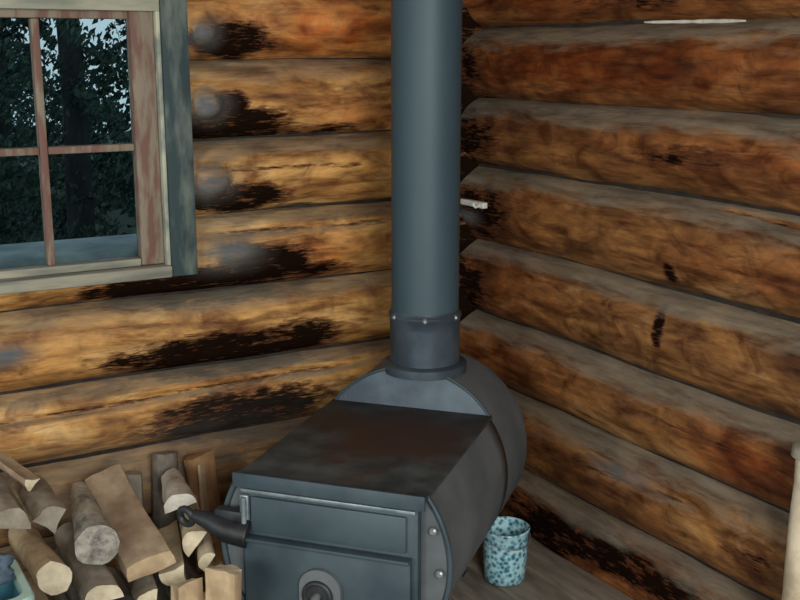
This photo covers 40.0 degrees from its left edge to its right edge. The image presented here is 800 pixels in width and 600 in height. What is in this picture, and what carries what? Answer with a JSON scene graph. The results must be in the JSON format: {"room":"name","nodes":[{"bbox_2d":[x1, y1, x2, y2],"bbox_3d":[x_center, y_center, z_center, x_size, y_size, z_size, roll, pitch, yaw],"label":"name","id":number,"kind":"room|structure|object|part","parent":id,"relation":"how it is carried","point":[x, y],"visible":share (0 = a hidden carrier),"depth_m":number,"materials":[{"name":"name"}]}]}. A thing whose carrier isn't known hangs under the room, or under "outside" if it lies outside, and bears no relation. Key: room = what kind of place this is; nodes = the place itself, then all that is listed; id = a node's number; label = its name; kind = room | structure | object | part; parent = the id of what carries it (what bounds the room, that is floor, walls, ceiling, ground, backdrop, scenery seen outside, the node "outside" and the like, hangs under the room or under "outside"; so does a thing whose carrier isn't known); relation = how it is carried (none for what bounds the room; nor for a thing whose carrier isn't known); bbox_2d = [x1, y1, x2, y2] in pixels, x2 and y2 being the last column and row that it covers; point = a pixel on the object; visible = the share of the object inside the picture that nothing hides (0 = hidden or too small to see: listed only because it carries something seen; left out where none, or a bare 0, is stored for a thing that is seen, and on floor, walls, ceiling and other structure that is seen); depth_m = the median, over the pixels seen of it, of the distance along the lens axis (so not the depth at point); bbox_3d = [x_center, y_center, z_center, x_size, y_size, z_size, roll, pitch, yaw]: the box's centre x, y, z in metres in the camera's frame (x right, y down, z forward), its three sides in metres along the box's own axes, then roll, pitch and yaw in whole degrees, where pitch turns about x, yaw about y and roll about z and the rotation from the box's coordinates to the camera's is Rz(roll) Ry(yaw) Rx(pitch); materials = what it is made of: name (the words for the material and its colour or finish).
{"room":"log cabin interior","nodes":[
{"label":"log cabin interior","id":0,"kind":"room"},
{"bbox_2d":[0,0,481,571],"bbox_3d":[-0.809,-0.333,2.978,2.780,2.426,0.298,-7,15,-29],"label":"wall","id":1,"kind":"structure","parent":0,"point":[287,305],"depth_m":3.12,"materials":[{"name":"brown wood"}]},
{"bbox_2d":[0,0,197,294],"bbox_3d":[-1.089,-0.447,2.856,1.100,0.845,0.420,-7,15,-29],"label":"window","id":2,"kind":"structure","parent":1,"relation":"in","point":[78,214],"depth_m":2.85,"materials":[{"name":"teal paint"}]},
{"bbox_3d":[-1.018,-0.531,2.704,0.223,0.315,0.003,-7,15,-29],"label":"glass pane","id":3,"kind":"part","parent":2,"relation":"part of","materials":[{"name":"teal"}]},
{"bbox_3d":[-1.018,-0.218,2.774,0.223,0.284,0.003,-7,15,-29],"label":"glass pane","id":4,"kind":"part","parent":2,"relation":"part of","materials":[{"name":"teal"}]},
{"bbox_3d":[-1.022,-0.700,2.657,0.727,0.033,0.032,-7,15,-29],"label":"sash rail","id":5,"kind":"part","parent":2,"relation":"part of","materials":[{"name":"brown wood"}]},
{"bbox_3d":[-1.020,-0.066,2.795,0.727,0.021,0.042,-7,15,-29],"label":"sash rail","id":6,"kind":"part","parent":2,"relation":"part of","materials":[{"name":"beige wood"}]},
{"bbox_3d":[-1.004,-0.760,2.616,0.873,0.128,0.028,-7,15,-29],"label":"head casing","id":7,"kind":"part","parent":2,"relation":"part of","materials":[{"name":"beige wood"}]},
{"bbox_3d":[-0.806,-0.558,2.822,0.222,0.315,0.003,-7,15,-29],"label":"glass pane","id":8,"kind":"part","parent":2,"relation":"part of","materials":[{"name":"teal"}]},
{"bbox_3d":[-1.061,-0.037,2.794,0.959,0.033,0.130,-7,15,-29],"label":"sill","id":9,"kind":"part","parent":2,"relation":"part of","materials":[{"name":"beige wood"}]},
{"bbox_3d":[-0.806,-0.245,2.893,0.222,0.284,0.003,-7,15,-29],"label":"glass pane","id":10,"kind":"part","parent":2,"relation":"part of","materials":[{"name":"teal"}]},
{"bbox_3d":[-0.592,-0.472,2.922,0.073,0.825,0.030,-7,15,-29],"label":"casing","id":11,"kind":"part","parent":2,"relation":"part of","materials":[{"name":"teal paint"}]},
{"bbox_2d":[45,516,633,599],"bbox_3d":[-0.450,1.320,0.806,4.336,0.070,4.720,-7,15,-29],"label":"floor","id":12,"kind":"structure","parent":0,"point":[548,576],"depth_m":3.04,"materials":[{"name":"brown wood"}]},
{"bbox_2d":[0,559,34,599],"bbox_3d":[-0.942,0.774,2.125,0.454,0.415,0.214,-7,15,-29],"label":"plastic tub","id":13,"kind":"object","parent":12,"relation":"on","point":[18,588],"visible":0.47,"depth_m":2.20,"materials":[{"name":"green plastic"}]},
{"bbox_2d":[0,553,14,585],"bbox_3d":[-0.895,0.538,2.111,0.305,0.118,0.118,-7,15,-29],"label":"crumpled cloth","id":14,"kind":"object","parent":13,"relation":"in","point":[6,560],"visible":1,"depth_m":2.17,"materials":[{"name":"blue fabric"}]},
{"bbox_2d":[51,592,67,599],"bbox_3d":[-0.769,0.802,2.700,0.079,0.075,0.440,-7,14,-28],"label":"log","id":15,"kind":"object","parent":12,"relation":"on","point":[61,596],"visible":0.12,"depth_m":2.81,"materials":[{"name":"brown wood"}]},
{"bbox_2d":[54,547,113,599],"bbox_3d":[-0.761,0.718,2.678,0.094,0.094,0.462,-7,14,-28],"label":"log","id":16,"kind":"object","parent":15,"relation":"on","point":[71,593],"visible":0.09,"depth_m":2.66,"materials":[{"name":"brown wood"}]},
{"bbox_2d":[54,522,123,599],"bbox_3d":[-0.744,0.612,2.600,0.087,0.051,0.413,-6,13,-26],"label":"log","id":17,"kind":"object","parent":16,"relation":"on","point":[90,581],"visible":0.65,"depth_m":2.49,"materials":[{"name":"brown wood"}]},
{"bbox_2d":[70,482,119,564],"bbox_3d":[-0.767,0.516,2.651,0.098,0.099,0.402,-6,14,-25],"label":"log","id":18,"kind":"object","parent":17,"relation":"on","point":[96,542],"visible":1,"depth_m":2.49,"materials":[{"name":"grey wood"}]},
{"bbox_2d":[108,567,133,599],"bbox_3d":[-0.682,0.798,2.760,0.095,0.091,0.431,-7,14,-28],"label":"log","id":19,"kind":"object","parent":12,"relation":"on","point":[120,580],"visible":0.36,"depth_m":2.85,"materials":[{"name":"brown wood"}]},
{"bbox_2d":[125,471,143,507],"bbox_3d":[-0.737,0.620,3.061,0.074,0.305,0.037,3,13,13],"label":"log","id":20,"kind":"object","parent":12,"relation":"on","point":[134,477],"visible":0.16,"depth_m":3.01,"materials":[{"name":"grey wood"}]},
{"bbox_2d":[153,576,169,599],"bbox_3d":[-0.568,0.786,2.804,0.092,0.091,0.461,-7,14,-28],"label":"log","id":21,"kind":"object","parent":12,"relation":"on","point":[161,595],"visible":0.06,"depth_m":2.82,"materials":[{"name":"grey wood"}]},
{"bbox_2d":[153,526,205,599],"bbox_3d":[-0.578,0.696,2.800,0.093,0.094,0.434,-7,14,-28],"label":"log","id":22,"kind":"object","parent":21,"relation":"on","point":[190,573],"visible":0.2,"depth_m":2.72,"materials":[{"name":"brown wood"}]},
{"bbox_2d":[131,574,156,599],"bbox_3d":[-0.637,0.665,2.676,0.053,0.107,0.404,-4,13,-18],"label":"log","id":23,"kind":"object","parent":22,"relation":"on","point":[143,588],"visible":0.35,"depth_m":2.52,"materials":[{"name":"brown wood"}]},
{"bbox_2d":[85,464,175,581],"bbox_3d":[-0.676,0.541,2.710,0.116,0.112,0.492,-6,14,-26],"label":"log","id":24,"kind":"object","parent":23,"relation":"on","point":[143,551],"visible":0.82,"depth_m":2.64,"materials":[{"name":"brown wood"}]},
{"bbox_2d":[158,520,186,585],"bbox_3d":[-0.568,0.623,2.718,0.066,0.094,0.347,-3,13,-14],"label":"log","id":25,"kind":"object","parent":22,"relation":"on","point":[174,573],"visible":0.65,"depth_m":2.61,"materials":[{"name":"beige wood"}]},
{"bbox_2d":[179,495,206,556],"bbox_3d":[-0.522,0.554,2.747,0.058,0.095,0.333,-3,13,-14],"label":"log","id":26,"kind":"object","parent":25,"relation":"on","point":[191,536],"visible":0.45,"depth_m":2.59,"materials":[{"name":"brown wood"}]},
{"bbox_2d":[161,468,196,513],"bbox_3d":[-0.571,0.482,2.824,0.079,0.084,0.301,-3,13,-14],"label":"log","id":27,"kind":"object","parent":26,"relation":"on","point":[176,492],"visible":1,"depth_m":2.73,"materials":[{"name":"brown wood"}]},
{"bbox_2d":[204,535,224,582],"bbox_3d":[-0.439,0.654,2.708,0.091,0.129,0.328,-3,13,-13],"label":"log","id":28,"kind":"object","parent":22,"relation":"on","point":[218,559],"visible":0.11,"depth_m":2.67,"materials":[{"name":"beige wood"}]},
{"bbox_2d":[196,531,214,571],"bbox_3d":[-0.487,0.586,2.700,0.040,0.070,0.316,-3,13,-14],"label":"log","id":29,"kind":"object","parent":28,"relation":"on","point":[204,549],"visible":0.46,"depth_m":2.57,"materials":[{"name":"brown wood"}]},
{"bbox_2d":[152,451,179,536],"bbox_3d":[-0.658,0.591,3.084,0.087,0.355,0.074,-9,15,-34],"label":"log","id":30,"kind":"object","parent":12,"relation":"on","point":[162,461],"visible":0.41,"depth_m":3.05,"materials":[{"name":"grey wood"}]},
{"bbox_2d":[171,577,202,599],"bbox_3d":[-0.468,0.771,2.417,0.072,0.317,0.109,-1,13,-4],"label":"log","id":31,"kind":"object","parent":12,"relation":"on","point":[191,589],"visible":1,"depth_m":2.41,"materials":[{"name":"beige wood"}]},
{"bbox_2d":[184,448,220,573],"bbox_3d":[-0.552,0.593,3.081,0.143,0.360,0.069,6,14,27],"label":"log","id":32,"kind":"object","parent":12,"relation":"on","point":[206,458],"visible":0.48,"depth_m":3.06,"materials":[{"name":"brown wood"}]},
{"bbox_2d":[197,465,210,534],"bbox_3d":[-0.519,0.630,2.965,0.027,0.337,0.196,-4,13,-16],"label":"log","id":33,"kind":"object","parent":12,"relation":"on","point":[201,469],"visible":0.43,"depth_m":2.99,"materials":[{"name":"brown wood"}]},
{"bbox_2d":[205,564,241,599],"bbox_3d":[-0.366,0.748,2.363,0.112,0.374,0.071,10,16,36],"label":"log","id":34,"kind":"object","parent":12,"relation":"on","point":[223,582],"visible":1,"depth_m":2.32,"materials":[{"name":"beige wood"}]},
{"bbox_2d":[176,352,526,599],"bbox_3d":[-0.073,0.519,2.765,0.632,0.631,0.896,4,13,18],"label":"stove","id":35,"kind":"object","parent":12,"relation":"on","point":[391,489],"visible":0.96,"depth_m":2.43,"materials":[{"name":"metal"}]},
{"bbox_3d":[-0.413,0.501,2.452,0.179,0.086,0.067,4,13,18],"label":"latch handle","id":36,"kind":"part","parent":35,"relation":"part of","materials":[{"name":"black metal"}]},
{"bbox_3d":[-0.183,0.643,2.359,0.018,0.018,0.024,4,13,18],"label":"dial knob","id":37,"kind":"part","parent":35,"relation":"part of","materials":[{"name":"silver metal"}]},
{"bbox_3d":[-0.158,0.430,2.349,0.403,0.008,0.008,4,13,18],"label":"trim","id":38,"kind":"part","parent":35,"relation":"part of","materials":[{"name":"metal"}]},
{"bbox_3d":[-0.162,0.657,2.391,0.389,0.256,0.027,4,13,18],"label":"loading door","id":39,"kind":"part","parent":35,"relation":"part of","materials":[{"name":"metal"}]},
{"bbox_3d":[-0.156,0.481,2.360,0.359,0.082,0.009,4,13,18],"label":"panel","id":40,"kind":"part","parent":35,"relation":"part of","materials":[{"name":"metal"}]},
{"bbox_2d":[232,399,491,511],"bbox_3d":[-0.065,0.348,2.613,0.730,0.034,0.718,-7,15,-29],"label":"cooktop","id":41,"kind":"object","parent":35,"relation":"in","point":[372,455],"depth_m":2.53,"materials":[{"name":"metal"}]},
{"bbox_3d":[0.030,0.231,2.878,0.424,0.108,0.026,4,13,18],"label":"riser plate","id":42,"kind":"part","parent":35,"relation":"part of","materials":[{"name":"metal"}]},
{"bbox_2d":[388,0,461,368],"bbox_3d":[0.066,-0.695,2.738,0.193,1.748,0.197,0,13,-1],"label":"pipe","id":43,"kind":"object","parent":35,"relation":"on","point":[425,314],"visible":1,"depth_m":2.76,"materials":[{"name":"metal"}]},
{"bbox_2d":[483,516,530,586],"bbox_3d":[0.293,0.697,3.041,0.139,0.156,0.139,-7,15,-29],"label":"bucket","id":44,"kind":"object","parent":12,"relation":"on","point":[505,545],"visible":0.92,"depth_m":3.00,"materials":[{"name":"metal"}]},
{"bbox_3d":[0.318,0.657,3.008,0.070,0.023,0.142,11,16,39],"label":"bail handle","id":45,"kind":"part","parent":44,"relation":"part of","materials":[{"name":"silver metal"}]},
{"bbox_2d":[781,441,799,599],"bbox_3d":[0.862,0.610,2.371,0.079,0.630,0.079,-7,15,-29],"label":"wooden post","id":46,"kind":"object","parent":12,"relation":"on","point":[791,581],"visible":1,"depth_m":2.33,"materials":[{"name":"grey wood"}]},
{"bbox_2d":[459,0,799,599],"bbox_3d":[0.868,-0.291,2.493,0.276,2.454,2.881,-7,15,-29],"label":"wall","id":47,"kind":"structure","parent":0,"point":[631,273],"depth_m":2.79,"materials":[{"name":"brown wood"}]},
{"bbox_2d":[460,198,486,208],"bbox_3d":[0.214,-0.296,3.366,0.052,0.022,0.124,-7,15,-29],"label":"wall hook","id":48,"kind":"object","parent":47,"relation":"attached to","point":[474,203],"visible":1,"depth_m":3.35,"materials":[{"name":"white plastic"}]},
{"bbox_3d":[-13.004,-0.519,10.552,36.000,0.438,24.000,-7,15,-29],"label":"ground","id":49,"kind":"structure","parent":0,"visible":0},
{"bbox_2d":[14,18,124,147],"bbox_3d":[-1.992,-2.621,6.562,1.974,6.168,2.108,7,15,30],"label":"conifer tree","id":50,"kind":"object","parent":49,"relation":"on","point":[28,18],"visible":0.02,"depth_m":6.88,"materials":[{"name":"green plant"}]},
{"bbox_3d":[-0.938,0.829,2.612,0.093,0.093,0.431,-7,14,-28],"label":"log","id":51,"kind":"object","parent":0,"visible":0},
{"bbox_3d":[-0.937,0.739,2.592,0.094,0.094,0.441,-7,14,-28],"label":"log","id":52,"kind":"object","parent":51,"relation":"on","visible":0},
{"bbox_2d":[23,570,48,599],"bbox_3d":[-0.841,0.710,2.547,0.049,0.069,0.404,-7,14,-27],"label":"log","id":53,"kind":"object","parent":52,"relation":"on","point":[39,594],"visible":0.2,"depth_m":2.61,"materials":[{"name":"brown wood"}]},
{"bbox_2d":[8,524,71,594],"bbox_3d":[-0.861,0.602,2.605,0.075,0.128,0.404,-7,15,-29],"label":"log","id":54,"kind":"object","parent":53,"relation":"on","point":[45,567],"visible":0.97,"depth_m":2.48,"materials":[{"name":"beige wood"}]},
{"bbox_2d":[0,473,30,528],"bbox_3d":[-0.959,0.479,2.625,0.101,0.078,0.330,-7,14,-28],"label":"log","id":55,"kind":"object","parent":54,"relation":"on","point":[12,514],"visible":1,"depth_m":2.51,"materials":[{"name":"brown wood"}]},
{"bbox_2d":[12,475,65,533],"bbox_3d":[-0.882,0.491,2.684,0.078,0.090,0.315,-7,14,-27],"label":"log","id":56,"kind":"object","parent":54,"relation":"on","point":[44,508],"visible":0.87,"depth_m":2.59,"materials":[{"name":"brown wood"}]},
{"bbox_2d":[0,452,39,490],"bbox_3d":[-0.964,0.427,2.742,0.042,0.044,0.213,-12,17,-42],"label":"log","id":57,"kind":"object","parent":56,"relation":"on","point":[25,477],"visible":1,"depth_m":2.71,"materials":[{"name":"brown wood"}]}
]}

